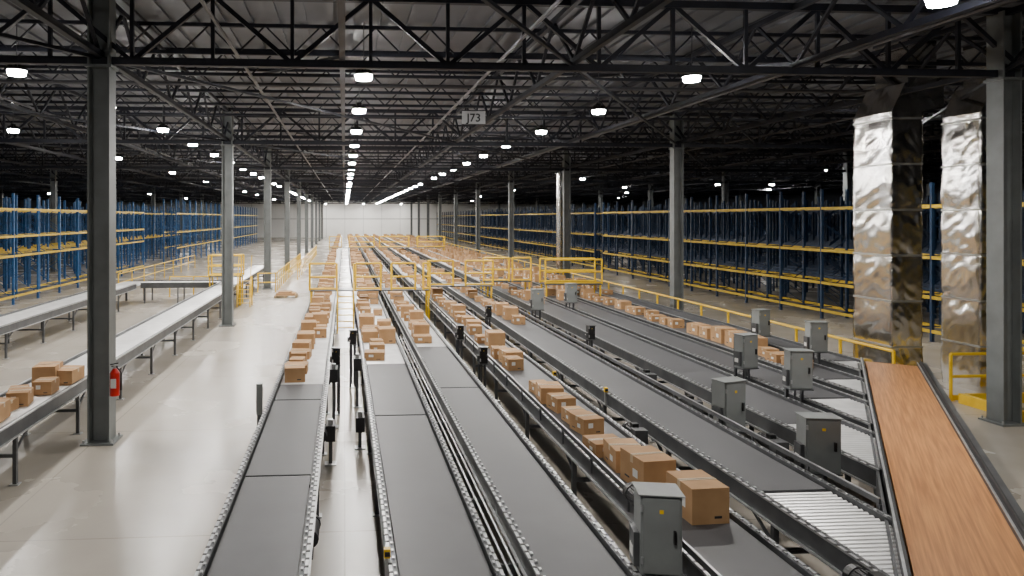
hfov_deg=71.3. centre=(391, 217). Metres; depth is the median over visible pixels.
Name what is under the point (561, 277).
cardboard box
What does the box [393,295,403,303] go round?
cardboard box
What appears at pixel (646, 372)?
motor
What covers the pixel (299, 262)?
guard railing
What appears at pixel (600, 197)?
steel column
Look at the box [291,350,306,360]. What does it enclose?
cardboard box
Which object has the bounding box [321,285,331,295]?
cardboard box
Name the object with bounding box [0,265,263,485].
conveyor
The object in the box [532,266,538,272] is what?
cardboard box
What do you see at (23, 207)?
rack
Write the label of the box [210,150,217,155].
light
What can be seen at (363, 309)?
cardboard box
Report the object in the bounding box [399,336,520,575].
rail
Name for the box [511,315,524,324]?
cardboard box
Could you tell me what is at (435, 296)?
cardboard box
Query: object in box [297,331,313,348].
cardboard box
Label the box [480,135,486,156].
light
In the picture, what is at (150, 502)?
floor
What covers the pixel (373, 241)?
railing
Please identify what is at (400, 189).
roof truss
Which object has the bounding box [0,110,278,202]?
truss
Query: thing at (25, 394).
cardboard box
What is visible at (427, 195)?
steel column
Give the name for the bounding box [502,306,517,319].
cardboard box
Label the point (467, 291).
cardboard box
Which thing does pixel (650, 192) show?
steel column
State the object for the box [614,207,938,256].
rack
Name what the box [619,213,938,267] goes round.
rack
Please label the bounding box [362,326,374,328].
cardboard box
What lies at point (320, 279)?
cardboard box
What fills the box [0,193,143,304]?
rack
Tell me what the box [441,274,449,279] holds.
cardboard box
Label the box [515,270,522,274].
cardboard box
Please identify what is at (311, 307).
cardboard box
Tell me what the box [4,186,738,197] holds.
roof truss
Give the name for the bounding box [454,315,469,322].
cardboard box
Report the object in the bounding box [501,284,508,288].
cardboard box
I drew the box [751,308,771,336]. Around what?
tall cabinet
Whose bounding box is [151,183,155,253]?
steel column
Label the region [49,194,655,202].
roof truss
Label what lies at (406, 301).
cardboard box
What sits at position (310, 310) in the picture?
cardboard box
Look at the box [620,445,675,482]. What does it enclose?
cardboard box
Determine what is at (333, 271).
cardboard box
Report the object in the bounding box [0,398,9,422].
cardboard box
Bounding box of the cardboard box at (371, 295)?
[368,293,375,298]
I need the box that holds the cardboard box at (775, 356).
[765,351,783,362]
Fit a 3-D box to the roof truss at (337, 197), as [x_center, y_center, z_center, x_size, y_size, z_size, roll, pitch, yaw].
[-5.907,-4.000,134.103,110.012,0.700,0.080,0,0,-4]
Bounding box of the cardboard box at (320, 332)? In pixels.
[314,327,326,337]
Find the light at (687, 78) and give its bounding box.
[682,26,701,82]
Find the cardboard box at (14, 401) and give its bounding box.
[0,397,18,411]
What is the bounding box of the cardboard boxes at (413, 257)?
[373,234,426,267]
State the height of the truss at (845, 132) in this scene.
1.250 m
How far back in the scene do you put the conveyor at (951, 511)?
8.29 m
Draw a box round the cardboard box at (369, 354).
[364,349,384,360]
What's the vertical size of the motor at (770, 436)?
0.924 m
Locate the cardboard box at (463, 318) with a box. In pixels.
[461,316,474,325]
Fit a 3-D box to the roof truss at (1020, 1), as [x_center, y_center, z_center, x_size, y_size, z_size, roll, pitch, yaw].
[2.249,-4.000,11.307,110.012,0.700,0.080,0,0,-4]
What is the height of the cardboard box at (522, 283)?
0.284 m
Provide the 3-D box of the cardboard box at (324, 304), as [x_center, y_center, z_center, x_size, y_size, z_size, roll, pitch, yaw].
[-2.304,3.106,24.426,0.405,0.284,0.522,0,0,1]
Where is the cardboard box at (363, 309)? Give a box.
[360,307,370,312]
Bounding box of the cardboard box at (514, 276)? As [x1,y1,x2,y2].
[511,275,522,283]
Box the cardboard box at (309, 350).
[289,348,311,359]
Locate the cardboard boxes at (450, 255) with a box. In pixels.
[390,234,481,265]
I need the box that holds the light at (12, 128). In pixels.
[7,97,18,132]
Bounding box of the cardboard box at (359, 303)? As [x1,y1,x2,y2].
[357,301,369,310]
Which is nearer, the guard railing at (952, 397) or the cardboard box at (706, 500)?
the cardboard box at (706, 500)
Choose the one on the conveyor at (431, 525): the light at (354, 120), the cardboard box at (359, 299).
the cardboard box at (359, 299)
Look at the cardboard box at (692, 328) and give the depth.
19.51 m
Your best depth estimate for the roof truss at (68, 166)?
42.09 m
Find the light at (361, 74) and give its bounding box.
[354,23,372,80]
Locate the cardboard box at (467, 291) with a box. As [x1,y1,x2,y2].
[465,289,477,296]
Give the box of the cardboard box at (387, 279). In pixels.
[386,278,395,283]
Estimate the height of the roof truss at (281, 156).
0.700 m
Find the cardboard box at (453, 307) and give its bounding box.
[450,304,465,316]
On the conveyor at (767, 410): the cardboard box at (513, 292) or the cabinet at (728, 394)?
the cardboard box at (513, 292)
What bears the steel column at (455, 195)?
on the floor
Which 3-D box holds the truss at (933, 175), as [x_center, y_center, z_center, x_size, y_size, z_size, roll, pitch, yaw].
[44.674,-3.625,76.118,0.110,1.250,157.019,0,0,-4]
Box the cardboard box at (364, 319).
[359,314,373,328]
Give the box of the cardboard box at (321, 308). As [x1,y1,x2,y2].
[319,307,329,310]
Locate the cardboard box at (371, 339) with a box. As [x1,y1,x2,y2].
[370,338,383,341]
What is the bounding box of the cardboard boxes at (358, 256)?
[350,234,363,264]
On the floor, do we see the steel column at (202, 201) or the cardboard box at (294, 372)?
the steel column at (202, 201)
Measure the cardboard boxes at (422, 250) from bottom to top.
0.360 m
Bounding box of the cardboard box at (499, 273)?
[494,270,503,276]
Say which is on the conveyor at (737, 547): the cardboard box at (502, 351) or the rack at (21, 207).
the cardboard box at (502, 351)
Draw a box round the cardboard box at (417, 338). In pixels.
[413,334,431,343]
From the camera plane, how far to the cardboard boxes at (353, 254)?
57.79 m
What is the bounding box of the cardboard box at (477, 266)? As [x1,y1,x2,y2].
[475,264,482,268]
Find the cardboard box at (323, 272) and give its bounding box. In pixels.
[322,271,329,274]
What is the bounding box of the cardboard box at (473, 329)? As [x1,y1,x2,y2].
[468,324,481,334]
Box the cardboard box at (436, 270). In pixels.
[435,269,443,275]
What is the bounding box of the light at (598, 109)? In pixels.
[591,73,605,114]
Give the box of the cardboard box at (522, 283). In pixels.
[521,280,531,286]
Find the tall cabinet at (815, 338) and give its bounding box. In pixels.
[803,320,828,364]
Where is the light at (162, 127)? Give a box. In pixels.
[157,123,168,131]
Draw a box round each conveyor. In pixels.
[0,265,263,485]
[0,284,135,358]
[116,280,221,302]
[194,235,342,575]
[347,239,505,575]
[354,235,641,575]
[362,235,819,575]
[370,235,901,575]
[381,235,881,488]
[397,238,872,448]
[405,235,861,375]
[424,244,866,399]
[857,357,1023,575]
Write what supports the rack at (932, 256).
on the floor
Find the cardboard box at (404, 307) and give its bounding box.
[401,304,413,317]
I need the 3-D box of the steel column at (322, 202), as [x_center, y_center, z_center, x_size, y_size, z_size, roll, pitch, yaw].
[-13.914,0.000,140.687,0.600,8.400,0.560,0,0,-4]
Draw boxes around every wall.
[4,194,86,241]
[116,201,605,237]
[606,173,1023,253]
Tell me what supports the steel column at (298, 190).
on the floor
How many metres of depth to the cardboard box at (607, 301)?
26.07 m
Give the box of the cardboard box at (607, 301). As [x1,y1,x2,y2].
[603,297,616,304]
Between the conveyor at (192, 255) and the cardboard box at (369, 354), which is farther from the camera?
the conveyor at (192, 255)
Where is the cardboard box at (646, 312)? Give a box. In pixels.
[644,310,658,317]
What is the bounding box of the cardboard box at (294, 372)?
[285,363,304,382]
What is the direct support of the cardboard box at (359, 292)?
on the conveyor at (431, 525)
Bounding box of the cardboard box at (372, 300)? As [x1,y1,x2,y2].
[370,298,377,303]
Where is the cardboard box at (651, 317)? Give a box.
[647,314,665,321]
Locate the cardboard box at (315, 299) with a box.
[312,296,323,302]
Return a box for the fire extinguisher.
[109,362,121,396]
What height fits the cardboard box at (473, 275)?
0.284 m
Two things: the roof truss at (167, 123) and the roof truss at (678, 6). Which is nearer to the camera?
the roof truss at (678, 6)
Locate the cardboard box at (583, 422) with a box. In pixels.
[570,411,603,434]
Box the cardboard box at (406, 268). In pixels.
[404,266,411,272]
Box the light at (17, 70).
[6,24,27,76]
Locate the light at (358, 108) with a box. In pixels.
[352,81,365,113]
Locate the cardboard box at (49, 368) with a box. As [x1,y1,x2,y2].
[32,361,62,381]
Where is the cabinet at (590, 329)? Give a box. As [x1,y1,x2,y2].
[585,324,595,352]
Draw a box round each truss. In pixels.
[0,0,1023,77]
[0,0,1023,202]
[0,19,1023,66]
[0,45,962,85]
[0,64,296,198]
[0,65,962,100]
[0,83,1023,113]
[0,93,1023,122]
[0,105,1023,149]
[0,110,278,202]
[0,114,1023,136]
[0,121,1023,143]
[0,127,1023,145]
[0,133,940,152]
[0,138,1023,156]
[0,143,1023,172]
[0,144,259,202]
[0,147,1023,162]
[0,151,1023,165]
[0,153,236,202]
[0,154,1023,168]
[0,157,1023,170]
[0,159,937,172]
[0,162,1023,183]
[0,169,216,203]
[0,169,938,177]
[0,169,941,179]
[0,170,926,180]
[0,173,194,203]
[0,175,842,190]
[0,176,812,184]
[0,182,806,194]
[0,183,173,203]
[1,178,799,185]
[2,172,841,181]
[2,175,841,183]
[4,186,130,203]
[4,186,150,203]
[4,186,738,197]
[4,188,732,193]
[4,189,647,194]
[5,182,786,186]
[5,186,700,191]
[7,184,759,190]
[7,193,79,200]
[9,0,321,202]
[11,191,693,200]
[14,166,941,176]
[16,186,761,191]
[27,194,662,196]
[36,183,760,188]
[45,183,714,189]
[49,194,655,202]
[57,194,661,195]
[60,194,633,196]
[61,197,647,198]
[73,194,554,198]
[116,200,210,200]
[120,189,696,193]
[125,197,625,203]
[133,197,337,198]
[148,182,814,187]
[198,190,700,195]
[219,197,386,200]
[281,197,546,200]
[337,0,344,202]
[365,0,672,202]
[386,0,1000,202]
[408,4,1023,202]
[432,80,953,202]
[452,104,1023,202]
[469,114,1023,202]
[492,132,1023,202]
[518,149,1023,202]
[539,157,1023,202]
[553,154,1023,202]
[571,175,1023,202]
[591,174,1023,202]
[886,0,1023,2]
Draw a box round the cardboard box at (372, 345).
[369,342,384,348]
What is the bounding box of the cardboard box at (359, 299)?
[357,298,367,300]
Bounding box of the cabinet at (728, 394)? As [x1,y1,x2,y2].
[710,376,747,433]
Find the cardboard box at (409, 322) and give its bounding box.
[408,321,418,329]
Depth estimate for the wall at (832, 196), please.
95.67 m
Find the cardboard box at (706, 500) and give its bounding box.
[666,470,728,524]
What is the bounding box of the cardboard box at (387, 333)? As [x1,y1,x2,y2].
[377,326,395,343]
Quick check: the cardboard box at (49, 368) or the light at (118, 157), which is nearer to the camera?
the cardboard box at (49, 368)
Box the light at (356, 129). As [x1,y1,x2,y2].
[351,98,361,133]
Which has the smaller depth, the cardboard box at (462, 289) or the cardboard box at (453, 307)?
the cardboard box at (453, 307)
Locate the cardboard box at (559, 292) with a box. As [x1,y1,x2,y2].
[556,289,564,300]
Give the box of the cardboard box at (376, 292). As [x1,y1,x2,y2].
[368,287,377,297]
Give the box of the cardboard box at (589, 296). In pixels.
[586,293,598,299]
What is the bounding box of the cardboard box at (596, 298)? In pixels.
[594,296,609,301]
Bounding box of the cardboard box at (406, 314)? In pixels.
[404,312,408,320]
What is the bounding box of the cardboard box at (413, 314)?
[409,310,423,318]
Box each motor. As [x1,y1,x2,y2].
[622,421,647,443]
[623,482,633,505]
[638,369,656,385]
[678,395,702,412]
[755,432,788,456]
[842,564,885,575]
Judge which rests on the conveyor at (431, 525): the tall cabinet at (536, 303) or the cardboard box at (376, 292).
the cardboard box at (376, 292)
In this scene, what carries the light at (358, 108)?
hanging from the roof
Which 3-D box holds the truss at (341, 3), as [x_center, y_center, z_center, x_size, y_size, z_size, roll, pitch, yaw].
[-4.882,-3.625,72.827,0.110,1.250,157.019,0,0,-4]
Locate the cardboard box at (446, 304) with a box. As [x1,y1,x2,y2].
[443,301,456,309]
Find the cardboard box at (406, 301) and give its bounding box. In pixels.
[395,300,408,305]
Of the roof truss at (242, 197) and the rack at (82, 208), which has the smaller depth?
the rack at (82, 208)
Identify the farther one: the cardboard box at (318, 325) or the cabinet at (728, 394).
the cardboard box at (318, 325)
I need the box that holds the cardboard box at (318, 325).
[316,324,326,327]
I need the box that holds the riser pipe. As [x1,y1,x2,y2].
[556,173,562,274]
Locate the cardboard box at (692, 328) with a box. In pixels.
[687,322,710,335]
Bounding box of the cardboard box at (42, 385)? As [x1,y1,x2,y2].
[32,377,58,395]
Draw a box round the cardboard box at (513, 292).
[510,290,520,294]
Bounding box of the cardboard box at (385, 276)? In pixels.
[383,274,389,278]
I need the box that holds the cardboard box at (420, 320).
[409,319,425,321]
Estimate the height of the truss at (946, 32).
1.250 m
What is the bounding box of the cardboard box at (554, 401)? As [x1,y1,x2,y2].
[546,392,575,413]
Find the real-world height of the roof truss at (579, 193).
1.420 m
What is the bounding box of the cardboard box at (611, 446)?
[603,438,640,472]
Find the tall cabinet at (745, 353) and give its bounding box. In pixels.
[733,332,759,425]
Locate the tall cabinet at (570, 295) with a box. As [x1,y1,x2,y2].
[564,283,577,335]
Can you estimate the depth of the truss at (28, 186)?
94.96 m
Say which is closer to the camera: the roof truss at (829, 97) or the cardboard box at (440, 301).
the roof truss at (829, 97)
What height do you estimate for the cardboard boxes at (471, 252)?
0.360 m
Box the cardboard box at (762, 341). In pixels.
[758,335,767,346]
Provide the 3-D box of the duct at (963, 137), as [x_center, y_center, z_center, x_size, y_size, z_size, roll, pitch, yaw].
[14.837,-0.070,17.419,1.483,8.540,1.158,0,0,-4]
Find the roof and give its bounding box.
[0,0,1023,202]
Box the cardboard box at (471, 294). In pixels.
[469,292,476,297]
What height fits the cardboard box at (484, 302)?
0.204 m
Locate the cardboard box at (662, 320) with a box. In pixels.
[659,317,671,324]
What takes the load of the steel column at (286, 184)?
on the floor
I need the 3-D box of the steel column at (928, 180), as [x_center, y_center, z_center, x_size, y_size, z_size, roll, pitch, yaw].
[45.673,0.000,59.257,0.600,8.400,0.560,0,0,-4]
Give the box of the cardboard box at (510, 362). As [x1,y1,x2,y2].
[502,355,523,370]
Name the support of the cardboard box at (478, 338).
on the conveyor at (737, 547)
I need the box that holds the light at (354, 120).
[350,120,358,146]
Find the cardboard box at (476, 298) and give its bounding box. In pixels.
[474,296,483,301]
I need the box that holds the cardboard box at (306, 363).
[286,361,308,373]
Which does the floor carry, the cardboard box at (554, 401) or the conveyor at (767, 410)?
the conveyor at (767, 410)
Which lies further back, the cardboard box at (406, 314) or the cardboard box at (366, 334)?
the cardboard box at (406, 314)
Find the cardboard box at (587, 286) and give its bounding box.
[586,285,596,289]
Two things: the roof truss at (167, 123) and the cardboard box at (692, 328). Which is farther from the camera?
the roof truss at (167, 123)
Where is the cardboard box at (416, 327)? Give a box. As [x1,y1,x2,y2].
[411,322,429,336]
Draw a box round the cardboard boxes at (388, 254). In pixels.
[364,234,405,267]
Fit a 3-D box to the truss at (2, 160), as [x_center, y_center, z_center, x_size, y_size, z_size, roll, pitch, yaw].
[-22.903,-3.625,71.630,0.110,1.250,157.019,0,0,-4]
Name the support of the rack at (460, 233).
on the floor
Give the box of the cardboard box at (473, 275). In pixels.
[471,271,478,276]
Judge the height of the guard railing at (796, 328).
1.108 m
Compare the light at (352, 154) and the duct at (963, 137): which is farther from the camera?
the light at (352, 154)
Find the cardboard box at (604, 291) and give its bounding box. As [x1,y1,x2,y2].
[601,289,612,294]
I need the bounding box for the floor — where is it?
[0,237,1023,575]
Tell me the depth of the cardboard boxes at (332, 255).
58.53 m
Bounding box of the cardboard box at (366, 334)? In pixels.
[361,329,377,342]
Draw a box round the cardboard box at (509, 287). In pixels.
[508,286,516,292]
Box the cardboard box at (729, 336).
[725,330,745,347]
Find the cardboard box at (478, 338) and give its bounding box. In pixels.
[474,334,484,343]
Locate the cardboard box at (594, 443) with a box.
[582,434,619,457]
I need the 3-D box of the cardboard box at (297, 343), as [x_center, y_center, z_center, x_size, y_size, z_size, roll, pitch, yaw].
[-2.149,3.106,16.871,0.405,0.284,0.522,0,0,0]
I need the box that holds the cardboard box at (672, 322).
[668,318,683,327]
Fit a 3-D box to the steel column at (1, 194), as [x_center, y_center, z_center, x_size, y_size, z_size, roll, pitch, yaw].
[-45.512,0.000,81.663,0.600,8.400,0.560,0,0,-4]
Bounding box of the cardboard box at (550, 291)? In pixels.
[544,288,555,295]
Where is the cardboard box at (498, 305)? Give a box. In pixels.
[495,302,508,314]
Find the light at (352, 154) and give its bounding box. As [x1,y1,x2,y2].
[349,151,356,156]
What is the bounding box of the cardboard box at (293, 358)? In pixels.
[289,356,305,361]
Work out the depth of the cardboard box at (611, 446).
9.16 m
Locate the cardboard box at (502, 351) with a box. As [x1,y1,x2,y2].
[499,348,522,362]
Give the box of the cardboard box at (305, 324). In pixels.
[301,320,315,329]
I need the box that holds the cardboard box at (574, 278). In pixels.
[574,278,585,286]
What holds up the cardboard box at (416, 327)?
on the conveyor at (546, 530)
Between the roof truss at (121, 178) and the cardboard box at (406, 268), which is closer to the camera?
the cardboard box at (406, 268)
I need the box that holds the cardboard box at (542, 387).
[536,381,563,403]
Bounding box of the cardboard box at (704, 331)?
[699,326,710,338]
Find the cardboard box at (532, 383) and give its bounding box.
[529,379,545,394]
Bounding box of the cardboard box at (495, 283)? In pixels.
[494,282,502,285]
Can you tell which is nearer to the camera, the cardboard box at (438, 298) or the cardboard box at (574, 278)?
the cardboard box at (438, 298)
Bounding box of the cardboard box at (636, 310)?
[630,306,645,314]
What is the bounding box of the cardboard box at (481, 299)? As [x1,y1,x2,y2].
[480,298,493,303]
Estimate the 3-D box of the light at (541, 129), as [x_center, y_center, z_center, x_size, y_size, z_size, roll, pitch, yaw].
[5.165,-3.500,24.095,0.400,1.200,0.400,0,0,-4]
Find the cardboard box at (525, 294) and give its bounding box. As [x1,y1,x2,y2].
[521,289,530,300]
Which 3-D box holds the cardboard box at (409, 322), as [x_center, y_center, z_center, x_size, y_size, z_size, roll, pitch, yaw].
[0.670,3.146,20.442,0.305,0.204,0.362,0,0,-6]
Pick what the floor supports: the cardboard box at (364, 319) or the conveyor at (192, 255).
the conveyor at (192, 255)
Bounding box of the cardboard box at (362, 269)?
[361,268,368,274]
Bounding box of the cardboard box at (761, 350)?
[758,346,778,356]
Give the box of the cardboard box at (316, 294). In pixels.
[314,293,324,297]
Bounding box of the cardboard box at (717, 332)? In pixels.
[711,326,736,343]
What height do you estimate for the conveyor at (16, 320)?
1.025 m
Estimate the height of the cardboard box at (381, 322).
0.284 m
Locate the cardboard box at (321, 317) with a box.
[313,312,326,323]
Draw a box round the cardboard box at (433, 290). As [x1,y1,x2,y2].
[431,288,442,297]
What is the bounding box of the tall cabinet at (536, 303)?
[529,289,544,324]
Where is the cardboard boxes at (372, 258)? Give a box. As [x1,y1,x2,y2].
[355,234,380,266]
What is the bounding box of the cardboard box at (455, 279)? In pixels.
[450,278,461,282]
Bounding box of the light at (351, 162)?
[349,159,355,164]
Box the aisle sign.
[461,110,485,124]
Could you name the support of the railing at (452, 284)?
on the floor
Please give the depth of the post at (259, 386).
12.71 m
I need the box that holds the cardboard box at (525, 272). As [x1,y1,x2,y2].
[523,270,532,277]
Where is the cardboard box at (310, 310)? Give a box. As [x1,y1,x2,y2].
[309,309,319,312]
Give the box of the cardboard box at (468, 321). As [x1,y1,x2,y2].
[466,319,480,330]
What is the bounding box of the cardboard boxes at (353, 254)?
[347,234,359,265]
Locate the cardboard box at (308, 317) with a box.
[304,315,312,319]
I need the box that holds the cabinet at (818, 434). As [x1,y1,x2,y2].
[794,412,843,480]
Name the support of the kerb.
on the floor
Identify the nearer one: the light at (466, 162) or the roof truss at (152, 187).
the light at (466, 162)
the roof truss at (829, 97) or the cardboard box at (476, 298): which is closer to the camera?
the roof truss at (829, 97)
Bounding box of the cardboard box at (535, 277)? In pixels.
[532,274,542,281]
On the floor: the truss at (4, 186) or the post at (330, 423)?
the post at (330, 423)
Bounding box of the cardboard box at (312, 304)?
[310,303,321,306]
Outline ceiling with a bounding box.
[0,0,1023,187]
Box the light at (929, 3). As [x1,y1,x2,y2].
[923,0,957,7]
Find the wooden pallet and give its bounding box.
[274,290,297,297]
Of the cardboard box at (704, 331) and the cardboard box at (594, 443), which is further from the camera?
the cardboard box at (704, 331)
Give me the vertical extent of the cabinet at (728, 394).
1.592 m
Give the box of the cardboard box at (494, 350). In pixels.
[490,345,506,358]
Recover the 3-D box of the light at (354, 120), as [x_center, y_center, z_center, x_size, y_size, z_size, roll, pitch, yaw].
[-1.500,-3.500,28.613,0.400,1.200,0.400,0,0,-4]
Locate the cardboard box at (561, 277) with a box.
[555,275,565,279]
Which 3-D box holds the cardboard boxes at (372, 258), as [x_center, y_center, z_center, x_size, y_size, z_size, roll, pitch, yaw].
[-3.609,3.068,86.662,0.643,0.360,82.421,0,0,-4]
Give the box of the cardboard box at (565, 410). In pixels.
[561,406,586,424]
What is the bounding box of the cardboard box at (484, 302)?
[482,300,491,306]
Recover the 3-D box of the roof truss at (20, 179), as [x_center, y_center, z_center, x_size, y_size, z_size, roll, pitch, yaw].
[-0.742,-3.590,56.174,110.034,1.420,0.140,0,0,-4]
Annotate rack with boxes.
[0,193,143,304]
[0,196,179,291]
[0,198,166,287]
[0,204,213,276]
[0,206,208,268]
[0,207,165,262]
[0,207,187,264]
[0,214,128,250]
[163,199,256,264]
[437,210,485,244]
[463,192,1023,324]
[470,194,1023,318]
[480,191,1023,332]
[481,203,609,270]
[487,197,938,304]
[538,199,938,294]
[538,201,938,288]
[552,202,937,284]
[552,204,938,275]
[603,183,1023,350]
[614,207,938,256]
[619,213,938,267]
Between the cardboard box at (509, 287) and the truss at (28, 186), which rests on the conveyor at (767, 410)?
the cardboard box at (509, 287)
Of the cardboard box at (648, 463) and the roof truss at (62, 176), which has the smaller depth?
the cardboard box at (648, 463)
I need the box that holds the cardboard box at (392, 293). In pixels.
[390,291,400,299]
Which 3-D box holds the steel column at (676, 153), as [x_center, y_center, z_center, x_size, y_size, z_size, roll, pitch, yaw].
[11.634,0.000,28.534,0.600,8.400,0.560,0,0,-4]
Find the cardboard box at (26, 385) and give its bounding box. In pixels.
[8,384,28,390]
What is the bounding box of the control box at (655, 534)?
[629,481,684,575]
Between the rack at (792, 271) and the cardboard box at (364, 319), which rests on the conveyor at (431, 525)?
the cardboard box at (364, 319)
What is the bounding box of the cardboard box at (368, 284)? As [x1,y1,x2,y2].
[366,283,374,286]
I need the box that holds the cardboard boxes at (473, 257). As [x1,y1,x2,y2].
[397,234,499,265]
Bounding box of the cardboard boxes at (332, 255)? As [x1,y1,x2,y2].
[326,234,340,264]
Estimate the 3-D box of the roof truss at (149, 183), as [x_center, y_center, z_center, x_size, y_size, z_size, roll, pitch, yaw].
[-2.927,-4.000,89.235,110.012,0.700,0.080,0,0,-4]
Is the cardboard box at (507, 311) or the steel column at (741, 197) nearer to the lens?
the cardboard box at (507, 311)
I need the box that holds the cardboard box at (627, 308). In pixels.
[625,306,629,312]
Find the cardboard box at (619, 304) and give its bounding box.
[615,300,631,308]
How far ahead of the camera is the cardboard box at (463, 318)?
21.15 m
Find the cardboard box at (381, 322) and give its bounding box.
[377,319,390,325]
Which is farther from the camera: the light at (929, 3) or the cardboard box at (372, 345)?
the cardboard box at (372, 345)
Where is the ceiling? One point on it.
(257, 12)
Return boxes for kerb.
[958,392,1023,421]
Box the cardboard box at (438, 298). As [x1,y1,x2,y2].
[437,297,445,302]
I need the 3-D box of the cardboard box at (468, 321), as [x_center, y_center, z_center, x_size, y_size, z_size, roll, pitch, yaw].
[2.389,3.106,20.277,0.405,0.284,0.522,0,0,2]
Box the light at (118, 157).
[116,154,121,159]
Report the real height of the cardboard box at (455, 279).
0.384 m
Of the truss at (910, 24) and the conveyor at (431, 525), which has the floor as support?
the conveyor at (431, 525)
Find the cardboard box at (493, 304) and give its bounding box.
[489,303,494,312]
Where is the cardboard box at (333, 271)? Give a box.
[327,269,335,275]
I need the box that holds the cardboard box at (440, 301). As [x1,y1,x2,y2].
[439,300,450,306]
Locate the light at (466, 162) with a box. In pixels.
[463,146,469,164]
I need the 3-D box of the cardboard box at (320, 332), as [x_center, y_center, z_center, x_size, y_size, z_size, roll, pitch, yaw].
[-1.944,3.126,19.142,0.345,0.244,0.423,0,0,-8]
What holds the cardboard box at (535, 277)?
on the conveyor at (842, 381)
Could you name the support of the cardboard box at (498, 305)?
on the conveyor at (840, 529)
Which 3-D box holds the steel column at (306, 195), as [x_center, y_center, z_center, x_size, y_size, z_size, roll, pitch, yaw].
[-10.150,0.000,84.012,0.600,8.400,0.560,0,0,-4]
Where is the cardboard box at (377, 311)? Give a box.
[373,308,382,315]
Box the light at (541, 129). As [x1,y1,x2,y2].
[536,125,546,133]
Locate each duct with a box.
[852,40,943,365]
[940,42,1023,392]
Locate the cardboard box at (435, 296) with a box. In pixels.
[433,294,442,300]
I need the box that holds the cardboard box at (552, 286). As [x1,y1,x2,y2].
[549,278,560,287]
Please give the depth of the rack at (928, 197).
42.17 m
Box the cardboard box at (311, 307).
[309,306,319,308]
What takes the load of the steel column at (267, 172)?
on the floor
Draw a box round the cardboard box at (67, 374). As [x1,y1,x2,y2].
[57,365,84,384]
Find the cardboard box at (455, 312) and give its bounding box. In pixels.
[454,311,465,314]
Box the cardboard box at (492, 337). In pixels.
[485,330,504,347]
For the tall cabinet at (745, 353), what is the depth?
13.97 m
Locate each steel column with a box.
[0,186,3,207]
[49,165,57,271]
[80,0,122,445]
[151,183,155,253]
[179,191,182,246]
[201,195,203,242]
[217,197,218,238]
[219,110,236,326]
[262,149,272,288]
[284,170,290,270]
[296,182,301,259]
[304,187,308,252]
[310,192,313,247]
[315,195,317,243]
[318,197,320,240]
[321,202,322,238]
[410,200,411,234]
[417,198,419,235]
[426,195,429,239]
[438,192,441,240]
[454,187,457,247]
[476,179,479,252]
[508,171,513,261]
[536,195,538,225]
[561,151,570,277]
[598,188,602,251]
[647,180,653,206]
[668,114,684,310]
[722,172,729,204]
[738,190,743,251]
[815,184,820,203]
[842,152,852,281]
[926,175,935,195]
[978,10,1023,426]
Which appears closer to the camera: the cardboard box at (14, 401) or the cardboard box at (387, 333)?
the cardboard box at (14, 401)
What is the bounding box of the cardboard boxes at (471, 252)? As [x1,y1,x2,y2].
[406,234,518,264]
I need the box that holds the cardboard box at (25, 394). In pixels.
[6,387,33,406]
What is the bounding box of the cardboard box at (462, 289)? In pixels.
[460,283,470,292]
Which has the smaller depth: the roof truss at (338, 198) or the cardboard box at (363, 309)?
the cardboard box at (363, 309)
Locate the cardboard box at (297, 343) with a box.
[292,339,311,347]
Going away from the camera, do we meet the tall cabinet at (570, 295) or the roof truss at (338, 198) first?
the tall cabinet at (570, 295)
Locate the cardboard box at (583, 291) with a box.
[580,288,593,297]
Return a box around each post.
[256,383,262,423]
[325,418,336,465]
[329,363,338,428]
[330,347,340,414]
[347,329,356,387]
[353,353,361,407]
[354,411,365,449]
[454,324,463,359]
[476,346,488,386]
[484,305,491,327]
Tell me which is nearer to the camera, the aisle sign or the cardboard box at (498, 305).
the aisle sign
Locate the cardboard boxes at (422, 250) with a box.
[384,234,459,267]
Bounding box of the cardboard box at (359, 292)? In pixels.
[358,287,368,297]
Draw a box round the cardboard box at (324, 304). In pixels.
[320,302,331,311]
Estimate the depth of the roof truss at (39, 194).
119.03 m
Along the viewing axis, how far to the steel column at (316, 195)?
112.33 m
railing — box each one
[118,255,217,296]
[208,254,252,306]
[257,245,316,291]
[309,262,430,333]
[329,236,444,251]
[423,237,895,363]
[426,260,493,319]
[480,257,531,314]
[539,258,602,298]
[949,352,1023,400]
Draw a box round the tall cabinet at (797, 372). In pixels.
[782,348,814,451]
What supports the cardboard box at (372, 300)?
on the conveyor at (431, 525)
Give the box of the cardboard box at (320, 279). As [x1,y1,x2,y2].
[319,278,327,281]
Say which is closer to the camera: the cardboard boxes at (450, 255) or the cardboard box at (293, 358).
the cardboard box at (293, 358)
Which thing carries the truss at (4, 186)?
attached to the roof

